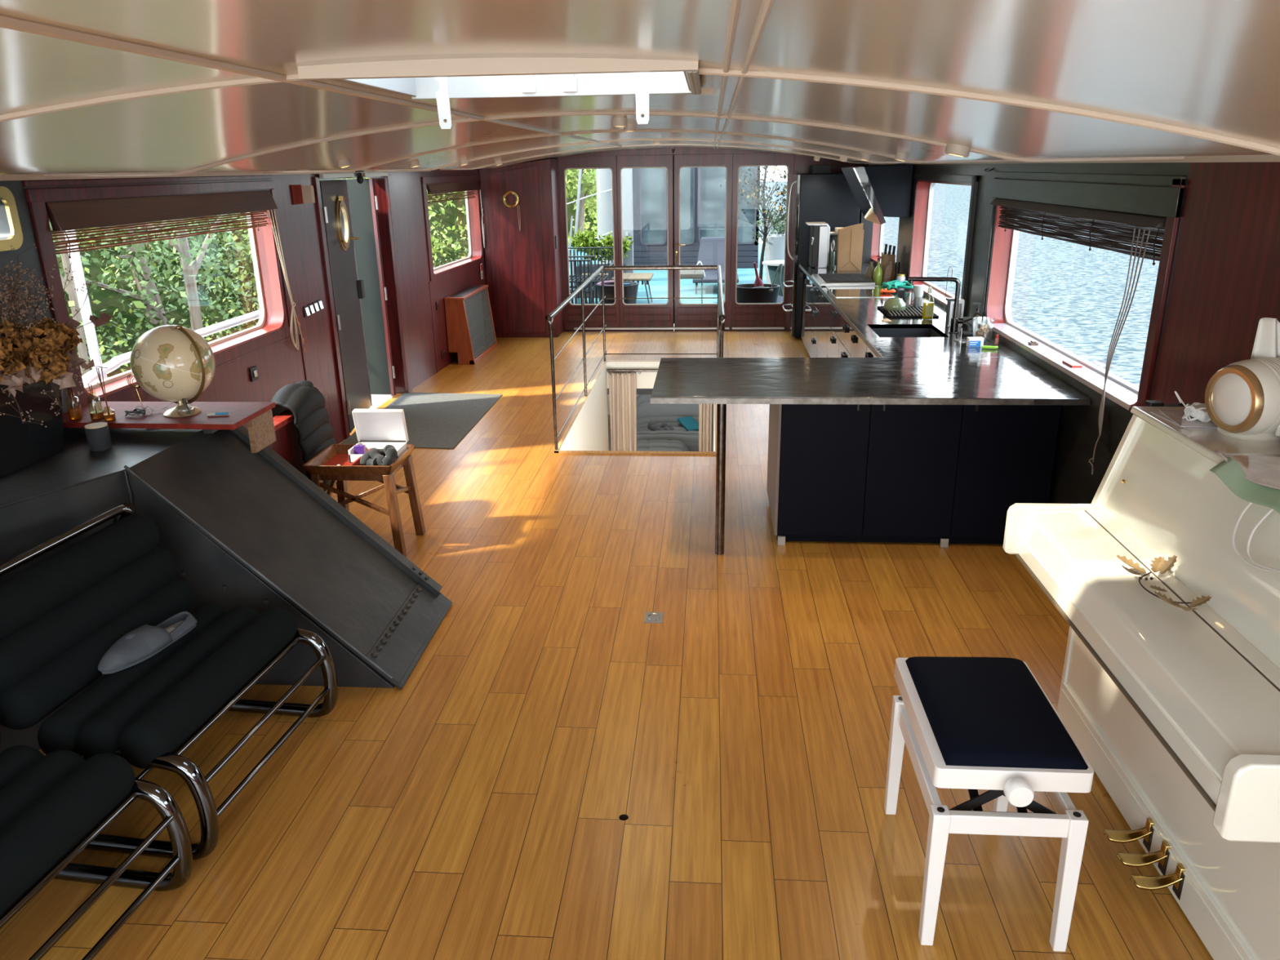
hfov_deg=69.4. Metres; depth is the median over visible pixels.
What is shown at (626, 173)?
post
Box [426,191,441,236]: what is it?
tree
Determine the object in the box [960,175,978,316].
trim
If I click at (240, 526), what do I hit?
enclosure
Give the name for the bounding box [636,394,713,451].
bed
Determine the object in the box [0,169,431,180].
trim
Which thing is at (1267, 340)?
tissue
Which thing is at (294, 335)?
trim
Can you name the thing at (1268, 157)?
trim
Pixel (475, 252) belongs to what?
window
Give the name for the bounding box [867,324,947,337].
sink basin
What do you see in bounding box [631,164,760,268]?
wheelhouse
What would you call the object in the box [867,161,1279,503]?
wall
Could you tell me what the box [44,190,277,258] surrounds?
blind
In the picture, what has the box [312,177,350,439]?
trim
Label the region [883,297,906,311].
bowl
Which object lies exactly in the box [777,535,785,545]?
cabinet foot
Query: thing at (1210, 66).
ceiling
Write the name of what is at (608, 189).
mooring rope
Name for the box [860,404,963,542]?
base cabinet
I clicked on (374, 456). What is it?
glove
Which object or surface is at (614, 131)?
trim
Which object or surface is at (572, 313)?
door
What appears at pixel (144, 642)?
vacuum
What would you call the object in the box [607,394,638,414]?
wall
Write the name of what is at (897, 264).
pepper mill
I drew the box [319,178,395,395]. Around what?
door
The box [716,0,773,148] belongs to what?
trim
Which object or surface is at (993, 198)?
trim
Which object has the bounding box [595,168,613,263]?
mast
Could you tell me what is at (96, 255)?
tree
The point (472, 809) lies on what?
floor
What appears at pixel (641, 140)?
trim
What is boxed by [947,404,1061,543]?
base cabinet
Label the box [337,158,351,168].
ceiling lamp
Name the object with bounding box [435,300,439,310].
wall socket
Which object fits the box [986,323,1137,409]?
window sill
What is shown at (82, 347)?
tree
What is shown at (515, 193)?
ring
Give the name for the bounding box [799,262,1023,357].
countertop
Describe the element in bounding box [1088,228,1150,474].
blind cord
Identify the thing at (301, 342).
trim
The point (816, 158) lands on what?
ceiling lamp
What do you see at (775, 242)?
pot
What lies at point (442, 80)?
skylight
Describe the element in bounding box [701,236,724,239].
pillow
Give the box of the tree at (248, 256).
[160,178,329,275]
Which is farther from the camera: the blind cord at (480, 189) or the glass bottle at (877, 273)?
the blind cord at (480, 189)
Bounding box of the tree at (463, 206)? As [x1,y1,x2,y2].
[446,191,468,259]
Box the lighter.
[206,412,228,415]
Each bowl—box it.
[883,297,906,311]
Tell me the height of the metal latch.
0.027 m
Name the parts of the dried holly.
stem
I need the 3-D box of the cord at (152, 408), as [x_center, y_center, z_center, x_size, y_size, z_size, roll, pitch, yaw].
[-2.232,-0.349,4.277,0.207,0.071,0.073,-8,20,-20]
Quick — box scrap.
[881,318,891,321]
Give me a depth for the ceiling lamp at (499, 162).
9.51 m
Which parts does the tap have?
spout, handle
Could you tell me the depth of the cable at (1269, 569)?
2.48 m
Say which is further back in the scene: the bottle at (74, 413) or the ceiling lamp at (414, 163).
the ceiling lamp at (414, 163)
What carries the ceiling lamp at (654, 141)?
attached to the ceiling
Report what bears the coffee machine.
on the countertop at (913, 337)
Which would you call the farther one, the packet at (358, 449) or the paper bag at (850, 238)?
the paper bag at (850, 238)
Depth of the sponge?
6.47 m
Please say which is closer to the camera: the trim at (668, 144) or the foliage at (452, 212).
the trim at (668, 144)
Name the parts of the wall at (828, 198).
handle, handle, handle, drawer, drawer, door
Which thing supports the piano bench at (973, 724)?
on the floor at (472, 809)
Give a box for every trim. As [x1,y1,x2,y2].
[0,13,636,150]
[0,73,302,122]
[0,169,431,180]
[22,175,271,186]
[24,180,274,202]
[28,201,88,407]
[43,111,1184,177]
[129,333,297,401]
[260,129,1019,173]
[270,189,291,326]
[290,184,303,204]
[299,334,307,380]
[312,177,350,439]
[319,173,354,177]
[361,172,388,177]
[373,138,915,171]
[384,174,412,393]
[421,174,479,183]
[422,182,434,280]
[428,281,437,373]
[440,143,871,169]
[554,360,715,453]
[563,328,788,331]
[573,327,784,329]
[607,388,653,394]
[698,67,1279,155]
[713,0,741,148]
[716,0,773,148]
[864,154,1279,164]
[913,173,978,182]
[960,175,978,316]
[979,177,998,323]
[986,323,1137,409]
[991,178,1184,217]
[994,171,1186,185]
[1136,178,1184,406]
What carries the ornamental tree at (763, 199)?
on the floor at (472, 809)
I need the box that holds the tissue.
[1250,317,1279,359]
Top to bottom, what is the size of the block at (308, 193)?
0.120 m
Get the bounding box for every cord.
[133,402,173,414]
[268,209,304,351]
[480,189,484,248]
[517,207,520,230]
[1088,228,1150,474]
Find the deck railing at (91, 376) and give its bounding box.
[65,229,260,386]
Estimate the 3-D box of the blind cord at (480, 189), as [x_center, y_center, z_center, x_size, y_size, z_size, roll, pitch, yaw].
[-1.979,-3.293,11.648,0.009,0.714,0.110,1,19,4]
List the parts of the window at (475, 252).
frame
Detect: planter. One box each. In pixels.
[0,240,112,478]
[595,280,639,303]
[736,263,782,303]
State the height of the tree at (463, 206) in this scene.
7.202 m
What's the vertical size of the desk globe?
0.409 m
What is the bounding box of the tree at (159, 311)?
[80,215,256,339]
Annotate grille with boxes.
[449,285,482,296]
[463,288,495,358]
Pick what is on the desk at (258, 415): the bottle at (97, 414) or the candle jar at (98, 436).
the bottle at (97, 414)
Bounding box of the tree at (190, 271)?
[57,213,259,370]
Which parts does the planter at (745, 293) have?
pot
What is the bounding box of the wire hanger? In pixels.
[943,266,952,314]
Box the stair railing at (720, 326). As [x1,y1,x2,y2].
[545,264,724,450]
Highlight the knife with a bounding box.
[982,345,998,348]
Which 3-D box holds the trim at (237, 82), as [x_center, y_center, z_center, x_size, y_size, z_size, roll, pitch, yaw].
[-1.757,-0.827,2.185,2.156,0.227,0.022,1,19,4]
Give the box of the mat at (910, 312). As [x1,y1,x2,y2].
[877,306,938,318]
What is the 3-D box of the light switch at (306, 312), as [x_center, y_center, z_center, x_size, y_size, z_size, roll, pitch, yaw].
[-2.473,-1.251,6.864,0.024,0.080,0.072,1,19,4]
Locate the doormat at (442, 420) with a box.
[340,392,502,448]
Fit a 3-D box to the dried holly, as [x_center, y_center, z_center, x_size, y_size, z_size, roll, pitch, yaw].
[1.538,0.299,2.711,0.179,0.078,0.358,1,19,4]
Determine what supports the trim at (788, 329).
attached to the wall at (802, 163)
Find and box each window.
[48,192,284,398]
[426,181,482,275]
[871,217,884,264]
[909,180,971,306]
[986,178,1153,407]
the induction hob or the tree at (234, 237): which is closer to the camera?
the induction hob
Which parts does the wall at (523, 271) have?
door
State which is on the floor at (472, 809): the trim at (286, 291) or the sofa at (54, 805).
the sofa at (54, 805)
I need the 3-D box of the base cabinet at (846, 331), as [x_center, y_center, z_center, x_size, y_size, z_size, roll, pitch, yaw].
[2.090,-0.873,7.601,0.858,0.904,0.698,1,19,4]
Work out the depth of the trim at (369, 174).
8.13 m
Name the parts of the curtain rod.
rod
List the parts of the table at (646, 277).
leg, leg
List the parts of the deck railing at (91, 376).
post, rail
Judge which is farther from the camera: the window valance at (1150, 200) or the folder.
the window valance at (1150, 200)
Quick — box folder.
[1209,457,1279,513]
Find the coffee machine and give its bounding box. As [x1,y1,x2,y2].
[804,222,836,267]
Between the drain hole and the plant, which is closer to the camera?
the drain hole
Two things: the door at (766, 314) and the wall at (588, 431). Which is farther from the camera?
the door at (766, 314)
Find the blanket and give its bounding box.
[647,421,674,431]
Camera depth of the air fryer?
10.86 m
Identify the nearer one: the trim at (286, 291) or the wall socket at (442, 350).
the trim at (286, 291)
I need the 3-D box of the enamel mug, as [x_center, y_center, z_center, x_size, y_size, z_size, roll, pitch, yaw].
[2.312,-1.571,7.675,0.092,0.092,0.091,1,19,4]
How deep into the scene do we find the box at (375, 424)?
5.44 m
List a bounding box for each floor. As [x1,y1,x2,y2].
[0,243,1213,959]
[608,414,611,450]
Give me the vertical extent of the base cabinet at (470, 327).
0.755 m
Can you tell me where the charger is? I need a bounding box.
[1174,391,1211,422]
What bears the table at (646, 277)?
on the floor at (472, 809)
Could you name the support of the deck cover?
on the floor at (472, 809)
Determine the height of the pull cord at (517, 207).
0.314 m
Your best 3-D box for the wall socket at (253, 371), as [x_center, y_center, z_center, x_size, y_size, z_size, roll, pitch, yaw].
[-2.538,-0.700,6.082,0.022,0.090,0.090,1,19,4]
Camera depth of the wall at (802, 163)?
11.66 m
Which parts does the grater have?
dark handle, blade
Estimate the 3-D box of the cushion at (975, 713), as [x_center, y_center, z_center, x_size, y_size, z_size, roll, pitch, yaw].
[1.017,0.653,2.696,0.372,0.036,0.560,1,19,4]
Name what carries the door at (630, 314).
in the wall at (802, 163)
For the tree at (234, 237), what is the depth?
14.94 m
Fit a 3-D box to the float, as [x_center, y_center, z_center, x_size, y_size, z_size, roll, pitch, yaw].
[1.626,-2.775,12.641,0.140,0.400,0.124,-12,22,-29]
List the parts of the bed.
seat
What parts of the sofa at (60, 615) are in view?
rail, frame, frame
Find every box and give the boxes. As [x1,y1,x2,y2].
[347,408,408,462]
[897,289,904,300]
[966,337,983,346]
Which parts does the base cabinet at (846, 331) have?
handle, handle, drawer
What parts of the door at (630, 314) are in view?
panel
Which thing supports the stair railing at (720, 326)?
on the floor at (472, 809)
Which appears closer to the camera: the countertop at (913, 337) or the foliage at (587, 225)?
the countertop at (913, 337)
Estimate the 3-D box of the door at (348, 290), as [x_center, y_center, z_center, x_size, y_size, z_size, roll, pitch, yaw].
[-2.445,-1.496,7.848,0.136,2.000,1.012,-2,19,-4]
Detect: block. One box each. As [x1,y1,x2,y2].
[301,186,315,203]
[880,244,895,279]
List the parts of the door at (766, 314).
panel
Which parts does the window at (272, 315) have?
frame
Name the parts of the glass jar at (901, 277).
lid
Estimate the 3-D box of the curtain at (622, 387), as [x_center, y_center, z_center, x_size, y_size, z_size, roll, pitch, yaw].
[-0.184,-0.210,10.737,0.318,2.100,0.108,1,19,4]
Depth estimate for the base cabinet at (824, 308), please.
9.04 m
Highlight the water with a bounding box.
[758,181,1163,386]
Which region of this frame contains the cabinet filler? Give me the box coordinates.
[858,209,873,262]
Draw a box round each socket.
[248,365,258,382]
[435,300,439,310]
[441,349,444,358]
[644,612,663,622]
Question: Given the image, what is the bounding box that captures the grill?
[810,273,875,286]
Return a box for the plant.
[568,226,633,297]
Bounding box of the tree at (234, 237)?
[200,213,259,327]
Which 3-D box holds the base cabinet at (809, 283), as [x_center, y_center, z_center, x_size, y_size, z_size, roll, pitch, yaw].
[2.311,-1.837,10.433,0.858,0.904,0.698,1,19,4]
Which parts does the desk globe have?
meridian arm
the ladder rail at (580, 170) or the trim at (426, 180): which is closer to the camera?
the trim at (426, 180)
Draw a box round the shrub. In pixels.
[751,201,786,284]
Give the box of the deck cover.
[776,295,782,302]
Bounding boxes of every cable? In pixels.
[124,408,145,416]
[1231,486,1279,572]
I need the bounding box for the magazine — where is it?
[1150,408,1217,429]
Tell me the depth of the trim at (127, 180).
4.79 m
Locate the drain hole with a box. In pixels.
[618,814,628,820]
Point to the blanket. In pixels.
(652, 425)
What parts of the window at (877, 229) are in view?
frame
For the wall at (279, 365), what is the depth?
6.47 m
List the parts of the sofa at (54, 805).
frame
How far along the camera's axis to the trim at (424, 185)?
9.66 m
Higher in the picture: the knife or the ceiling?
the ceiling
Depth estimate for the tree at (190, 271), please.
11.53 m
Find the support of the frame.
attached to the wall at (279, 365)
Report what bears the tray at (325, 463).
on the stool
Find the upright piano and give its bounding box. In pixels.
[1003,406,1279,959]
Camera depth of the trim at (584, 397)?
7.17 m
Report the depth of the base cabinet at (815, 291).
9.76 m
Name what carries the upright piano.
on the floor at (472, 809)
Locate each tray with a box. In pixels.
[302,444,414,475]
[347,442,407,462]
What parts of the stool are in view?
leg, leg, leg, leg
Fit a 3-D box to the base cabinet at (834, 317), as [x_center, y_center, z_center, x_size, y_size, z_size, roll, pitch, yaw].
[2.145,-1.114,8.309,0.858,0.904,0.798,1,19,4]
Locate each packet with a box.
[353,444,365,454]
[1062,360,1082,368]
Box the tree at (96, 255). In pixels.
[48,222,119,332]
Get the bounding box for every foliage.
[426,168,597,244]
[431,169,597,242]
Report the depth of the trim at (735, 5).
1.56 m
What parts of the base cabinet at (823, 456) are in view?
end panel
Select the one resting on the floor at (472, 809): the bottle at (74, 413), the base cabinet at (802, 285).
the base cabinet at (802, 285)
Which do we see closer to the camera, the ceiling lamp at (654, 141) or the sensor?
the sensor
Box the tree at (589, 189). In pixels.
[565,168,597,245]
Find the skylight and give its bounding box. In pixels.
[297,57,702,128]
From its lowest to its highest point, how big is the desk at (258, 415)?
0.192 m
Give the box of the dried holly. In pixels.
[1116,554,1211,611]
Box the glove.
[360,444,397,466]
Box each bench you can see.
[568,247,613,304]
[680,261,705,303]
[884,656,1093,951]
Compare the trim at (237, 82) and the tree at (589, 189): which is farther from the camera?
the tree at (589, 189)
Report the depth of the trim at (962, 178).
7.65 m
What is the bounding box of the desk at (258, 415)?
[62,401,275,453]
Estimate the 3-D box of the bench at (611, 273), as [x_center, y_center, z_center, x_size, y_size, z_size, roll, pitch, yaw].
[-0.982,-3.133,14.412,1.128,0.898,0.826,1,19,4]
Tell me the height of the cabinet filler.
2.060 m
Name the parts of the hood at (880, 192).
glass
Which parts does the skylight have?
strap plate, strap plate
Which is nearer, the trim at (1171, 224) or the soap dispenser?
the trim at (1171, 224)
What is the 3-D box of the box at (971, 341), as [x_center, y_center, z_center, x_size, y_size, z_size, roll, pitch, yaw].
[2.213,-0.912,6.105,0.096,0.058,0.050,0,19,2]
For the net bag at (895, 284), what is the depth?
8.81 m
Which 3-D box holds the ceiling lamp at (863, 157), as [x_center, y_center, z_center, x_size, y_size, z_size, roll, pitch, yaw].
[1.581,-2.267,6.477,0.081,0.062,0.074,1,19,4]
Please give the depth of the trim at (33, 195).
4.80 m
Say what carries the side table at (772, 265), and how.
on the floor at (472, 809)
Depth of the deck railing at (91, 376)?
5.92 m
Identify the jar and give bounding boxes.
[84,422,111,451]
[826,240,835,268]
[896,273,905,281]
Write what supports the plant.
on the floor at (472, 809)
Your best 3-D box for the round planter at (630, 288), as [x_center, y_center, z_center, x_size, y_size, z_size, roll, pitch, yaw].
[-0.311,-2.490,13.000,0.600,0.567,0.600,1,19,4]
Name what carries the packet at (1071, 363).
on the window sill at (1115, 392)
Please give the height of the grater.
0.206 m
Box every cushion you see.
[677,416,698,431]
[693,271,738,283]
[697,239,724,271]
[905,656,1088,769]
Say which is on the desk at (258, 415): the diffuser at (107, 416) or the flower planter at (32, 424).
the diffuser at (107, 416)
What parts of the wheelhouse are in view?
pane, pane, pane, pane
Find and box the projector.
[1204,356,1279,440]
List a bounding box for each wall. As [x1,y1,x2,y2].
[0,173,344,444]
[315,173,384,179]
[369,172,405,393]
[390,168,486,389]
[479,158,564,337]
[543,147,867,329]
[554,361,608,453]
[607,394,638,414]
[712,404,716,453]
[782,173,860,337]
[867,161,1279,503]
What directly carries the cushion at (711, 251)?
on the sun lounger
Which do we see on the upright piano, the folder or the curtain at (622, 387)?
the folder
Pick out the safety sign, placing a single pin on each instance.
(481, 264)
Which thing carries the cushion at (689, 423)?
on the bed
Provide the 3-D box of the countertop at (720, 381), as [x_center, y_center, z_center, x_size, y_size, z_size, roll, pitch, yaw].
[1.227,-0.155,5.470,2.259,0.940,1.088,1,19,4]
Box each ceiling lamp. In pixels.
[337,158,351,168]
[408,160,419,167]
[458,159,467,165]
[494,160,502,165]
[613,117,626,126]
[623,123,635,131]
[653,140,661,143]
[813,156,820,160]
[839,156,847,161]
[859,153,871,160]
[894,152,908,161]
[944,143,970,157]
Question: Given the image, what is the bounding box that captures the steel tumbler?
[913,296,922,306]
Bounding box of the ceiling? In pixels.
[0,0,1279,174]
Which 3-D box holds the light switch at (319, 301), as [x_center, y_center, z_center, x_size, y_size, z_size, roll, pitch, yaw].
[-2.454,-1.345,7.100,0.024,0.080,0.072,1,19,4]
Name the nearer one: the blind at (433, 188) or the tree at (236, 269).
the blind at (433, 188)
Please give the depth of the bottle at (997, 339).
6.18 m
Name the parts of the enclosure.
plate, slope plate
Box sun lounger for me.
[693,236,738,294]
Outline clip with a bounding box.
[880,288,895,293]
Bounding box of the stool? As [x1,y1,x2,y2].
[302,444,425,557]
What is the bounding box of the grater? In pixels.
[945,297,964,326]
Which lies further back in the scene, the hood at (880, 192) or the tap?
the hood at (880, 192)
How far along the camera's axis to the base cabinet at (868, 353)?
6.38 m
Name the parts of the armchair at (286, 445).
rail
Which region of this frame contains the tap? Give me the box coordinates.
[908,276,972,333]
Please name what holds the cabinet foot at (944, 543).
on the floor at (472, 809)
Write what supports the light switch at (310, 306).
attached to the wall at (279, 365)
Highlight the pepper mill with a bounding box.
[893,261,900,280]
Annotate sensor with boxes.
[355,170,364,183]
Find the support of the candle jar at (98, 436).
on the enclosure
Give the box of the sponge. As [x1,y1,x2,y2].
[960,330,973,336]
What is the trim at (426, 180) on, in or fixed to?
attached to the wall at (407, 186)
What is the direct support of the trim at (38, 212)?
attached to the wall at (279, 365)
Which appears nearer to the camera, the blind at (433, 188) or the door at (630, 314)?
the blind at (433, 188)
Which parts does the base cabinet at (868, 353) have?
handle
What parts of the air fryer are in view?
lid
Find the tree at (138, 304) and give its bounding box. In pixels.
[68,284,146,342]
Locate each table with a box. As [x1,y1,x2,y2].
[577,272,653,303]
[762,260,784,296]
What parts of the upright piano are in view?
panel, panel, key lid, rail, rail, panel, panel, lid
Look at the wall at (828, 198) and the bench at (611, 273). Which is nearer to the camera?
the wall at (828, 198)
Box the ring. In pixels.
[502,190,519,208]
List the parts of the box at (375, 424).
lid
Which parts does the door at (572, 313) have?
panel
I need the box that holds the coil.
[126,373,142,404]
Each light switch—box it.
[302,305,310,317]
[307,303,315,315]
[312,301,319,312]
[316,298,324,310]
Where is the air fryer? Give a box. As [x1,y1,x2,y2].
[828,231,837,265]
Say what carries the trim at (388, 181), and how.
attached to the wall at (380, 183)
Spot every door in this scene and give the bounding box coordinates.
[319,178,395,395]
[319,179,372,432]
[558,155,620,329]
[616,154,675,326]
[672,153,733,329]
[729,152,794,329]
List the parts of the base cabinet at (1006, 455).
handle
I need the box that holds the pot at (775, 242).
[764,233,785,284]
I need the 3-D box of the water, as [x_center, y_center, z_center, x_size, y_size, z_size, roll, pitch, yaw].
[87.004,-21.426,70.673,157.400,0.020,280.000,1,19,4]
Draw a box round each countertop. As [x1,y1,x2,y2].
[650,357,1091,555]
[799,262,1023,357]
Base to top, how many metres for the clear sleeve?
0.029 m
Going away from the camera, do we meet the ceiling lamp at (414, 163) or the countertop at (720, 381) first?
the countertop at (720, 381)
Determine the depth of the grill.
9.37 m
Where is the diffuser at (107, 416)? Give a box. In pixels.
[95,367,115,420]
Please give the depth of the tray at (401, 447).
5.45 m
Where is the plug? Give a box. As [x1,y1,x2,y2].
[1144,400,1191,406]
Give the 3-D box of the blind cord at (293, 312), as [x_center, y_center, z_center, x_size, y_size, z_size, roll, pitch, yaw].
[-2.480,-1.383,6.515,0.021,1.017,0.272,0,19,3]
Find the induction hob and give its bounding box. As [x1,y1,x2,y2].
[825,285,894,297]
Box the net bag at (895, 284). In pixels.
[880,280,913,290]
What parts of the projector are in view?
socket panel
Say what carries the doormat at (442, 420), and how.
on the floor at (472, 809)
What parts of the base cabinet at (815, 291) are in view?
drawer, drawer, drawer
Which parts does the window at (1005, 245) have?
frame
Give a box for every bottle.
[63,386,82,419]
[88,383,103,418]
[872,257,882,283]
[922,286,933,319]
[995,334,999,343]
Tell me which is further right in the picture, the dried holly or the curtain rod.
the dried holly
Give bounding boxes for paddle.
[883,261,893,281]
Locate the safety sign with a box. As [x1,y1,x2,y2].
[480,262,483,279]
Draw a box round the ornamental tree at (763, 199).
[720,165,787,280]
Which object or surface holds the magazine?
on the upright piano
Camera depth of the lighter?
4.21 m
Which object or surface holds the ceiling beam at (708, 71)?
attached to the wall at (1225, 279)
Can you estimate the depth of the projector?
2.83 m
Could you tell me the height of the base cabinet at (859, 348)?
0.895 m
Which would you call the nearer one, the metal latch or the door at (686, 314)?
the metal latch
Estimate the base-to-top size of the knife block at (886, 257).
0.361 m
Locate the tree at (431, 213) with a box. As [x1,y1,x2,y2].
[351,177,465,263]
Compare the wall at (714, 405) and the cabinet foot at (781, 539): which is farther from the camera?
the wall at (714, 405)
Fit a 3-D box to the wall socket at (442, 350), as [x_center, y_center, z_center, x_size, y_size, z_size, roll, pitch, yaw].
[-2.182,-1.399,10.255,0.016,0.090,0.090,1,19,4]
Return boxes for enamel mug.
[912,284,924,297]
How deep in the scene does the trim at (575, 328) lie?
12.40 m
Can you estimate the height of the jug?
0.200 m
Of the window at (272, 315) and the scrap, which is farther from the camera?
the scrap
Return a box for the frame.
[0,186,22,251]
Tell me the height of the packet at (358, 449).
0.085 m
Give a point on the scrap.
(884, 319)
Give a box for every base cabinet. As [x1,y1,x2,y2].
[444,284,497,364]
[766,404,871,542]
[798,269,806,342]
[803,275,813,354]
[809,283,819,357]
[817,290,829,357]
[826,302,840,357]
[838,315,853,357]
[850,329,866,357]
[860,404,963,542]
[865,346,876,357]
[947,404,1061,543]
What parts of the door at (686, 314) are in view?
panel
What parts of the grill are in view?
plate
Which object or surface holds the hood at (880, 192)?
attached to the wall at (1225, 279)
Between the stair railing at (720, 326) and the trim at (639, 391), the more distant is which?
the trim at (639, 391)
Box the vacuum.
[97,611,197,674]
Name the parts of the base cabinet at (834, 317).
handle, handle, drawer, drawer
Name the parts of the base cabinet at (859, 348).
handle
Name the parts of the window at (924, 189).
frame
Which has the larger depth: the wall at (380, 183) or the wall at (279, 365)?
the wall at (380, 183)
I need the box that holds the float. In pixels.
[752,262,763,287]
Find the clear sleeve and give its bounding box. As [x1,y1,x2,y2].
[1213,449,1279,489]
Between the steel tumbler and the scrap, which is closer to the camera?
the scrap
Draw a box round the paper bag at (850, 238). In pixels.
[836,222,864,270]
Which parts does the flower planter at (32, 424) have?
pot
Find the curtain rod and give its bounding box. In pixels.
[606,368,657,373]
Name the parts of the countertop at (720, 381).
post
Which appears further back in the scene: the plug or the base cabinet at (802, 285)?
the base cabinet at (802, 285)
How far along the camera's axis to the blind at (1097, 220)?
4.82 m
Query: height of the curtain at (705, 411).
2.100 m
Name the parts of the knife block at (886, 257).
knife handle, knife handle, knife handle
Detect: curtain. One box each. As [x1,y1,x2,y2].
[608,372,636,450]
[698,404,712,451]
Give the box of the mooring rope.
[566,189,613,250]
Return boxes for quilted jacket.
[271,380,336,492]
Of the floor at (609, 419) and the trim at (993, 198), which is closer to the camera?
the trim at (993, 198)
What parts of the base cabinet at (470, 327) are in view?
panel, panel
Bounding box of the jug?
[865,261,875,280]
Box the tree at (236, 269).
[53,217,243,297]
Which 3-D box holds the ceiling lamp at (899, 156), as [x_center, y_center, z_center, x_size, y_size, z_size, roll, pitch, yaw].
[1.481,-1.835,5.234,0.077,0.061,0.069,1,19,4]
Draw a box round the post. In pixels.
[621,168,634,281]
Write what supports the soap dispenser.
on the countertop at (913, 337)
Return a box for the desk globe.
[129,324,215,417]
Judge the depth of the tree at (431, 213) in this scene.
19.93 m
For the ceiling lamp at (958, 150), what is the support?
attached to the ceiling
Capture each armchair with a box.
[268,408,307,477]
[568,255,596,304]
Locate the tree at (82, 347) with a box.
[57,231,89,376]
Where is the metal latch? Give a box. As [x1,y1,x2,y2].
[1027,340,1038,345]
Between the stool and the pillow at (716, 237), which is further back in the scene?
the pillow at (716, 237)
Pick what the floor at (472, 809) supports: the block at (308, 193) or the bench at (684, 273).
the bench at (684, 273)
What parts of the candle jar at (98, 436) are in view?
lid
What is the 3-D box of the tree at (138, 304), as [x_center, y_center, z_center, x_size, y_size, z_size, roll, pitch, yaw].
[-6.072,-0.266,6.492,3.893,4.163,3.844,3,19,11]
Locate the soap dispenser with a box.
[971,302,980,311]
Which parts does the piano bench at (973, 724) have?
leg, rail, leg, seat frame, leg, rail, knob, rail, leg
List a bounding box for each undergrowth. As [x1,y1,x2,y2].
[54,213,468,377]
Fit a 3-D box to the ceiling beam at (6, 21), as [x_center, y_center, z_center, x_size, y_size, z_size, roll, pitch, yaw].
[-0.605,-1.780,4.631,0.024,0.028,15.000,1,19,4]
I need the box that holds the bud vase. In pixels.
[182,398,190,414]
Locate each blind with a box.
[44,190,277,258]
[426,181,480,205]
[989,197,1166,265]
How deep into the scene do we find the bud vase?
4.17 m
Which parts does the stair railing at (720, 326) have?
post, handrail, post, post, thin rod, thin rod, thin rod, handrail, post, post, handrail, post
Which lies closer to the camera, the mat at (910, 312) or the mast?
the mat at (910, 312)
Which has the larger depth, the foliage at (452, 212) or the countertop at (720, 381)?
the foliage at (452, 212)
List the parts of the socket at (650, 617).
lid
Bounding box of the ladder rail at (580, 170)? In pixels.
[568,168,582,285]
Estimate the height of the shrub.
1.467 m
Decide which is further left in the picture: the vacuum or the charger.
the vacuum
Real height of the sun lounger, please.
0.833 m
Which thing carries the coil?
on the desk at (258, 415)
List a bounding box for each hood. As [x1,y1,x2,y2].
[840,164,913,224]
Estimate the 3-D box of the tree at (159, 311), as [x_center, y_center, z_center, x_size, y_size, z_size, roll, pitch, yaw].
[-7.003,-3.092,13.339,3.467,4.357,4.321,1,19,6]
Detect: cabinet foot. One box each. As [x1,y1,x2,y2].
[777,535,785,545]
[939,537,948,547]
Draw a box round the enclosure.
[0,425,452,752]
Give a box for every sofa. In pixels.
[0,502,337,860]
[0,732,192,959]
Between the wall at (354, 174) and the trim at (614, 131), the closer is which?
the trim at (614, 131)
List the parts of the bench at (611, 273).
frame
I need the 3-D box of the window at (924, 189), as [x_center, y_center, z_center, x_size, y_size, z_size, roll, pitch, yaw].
[2.657,-2.072,7.996,0.159,1.005,2.130,1,19,4]
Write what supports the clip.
on the induction hob
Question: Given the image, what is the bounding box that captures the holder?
[953,328,966,342]

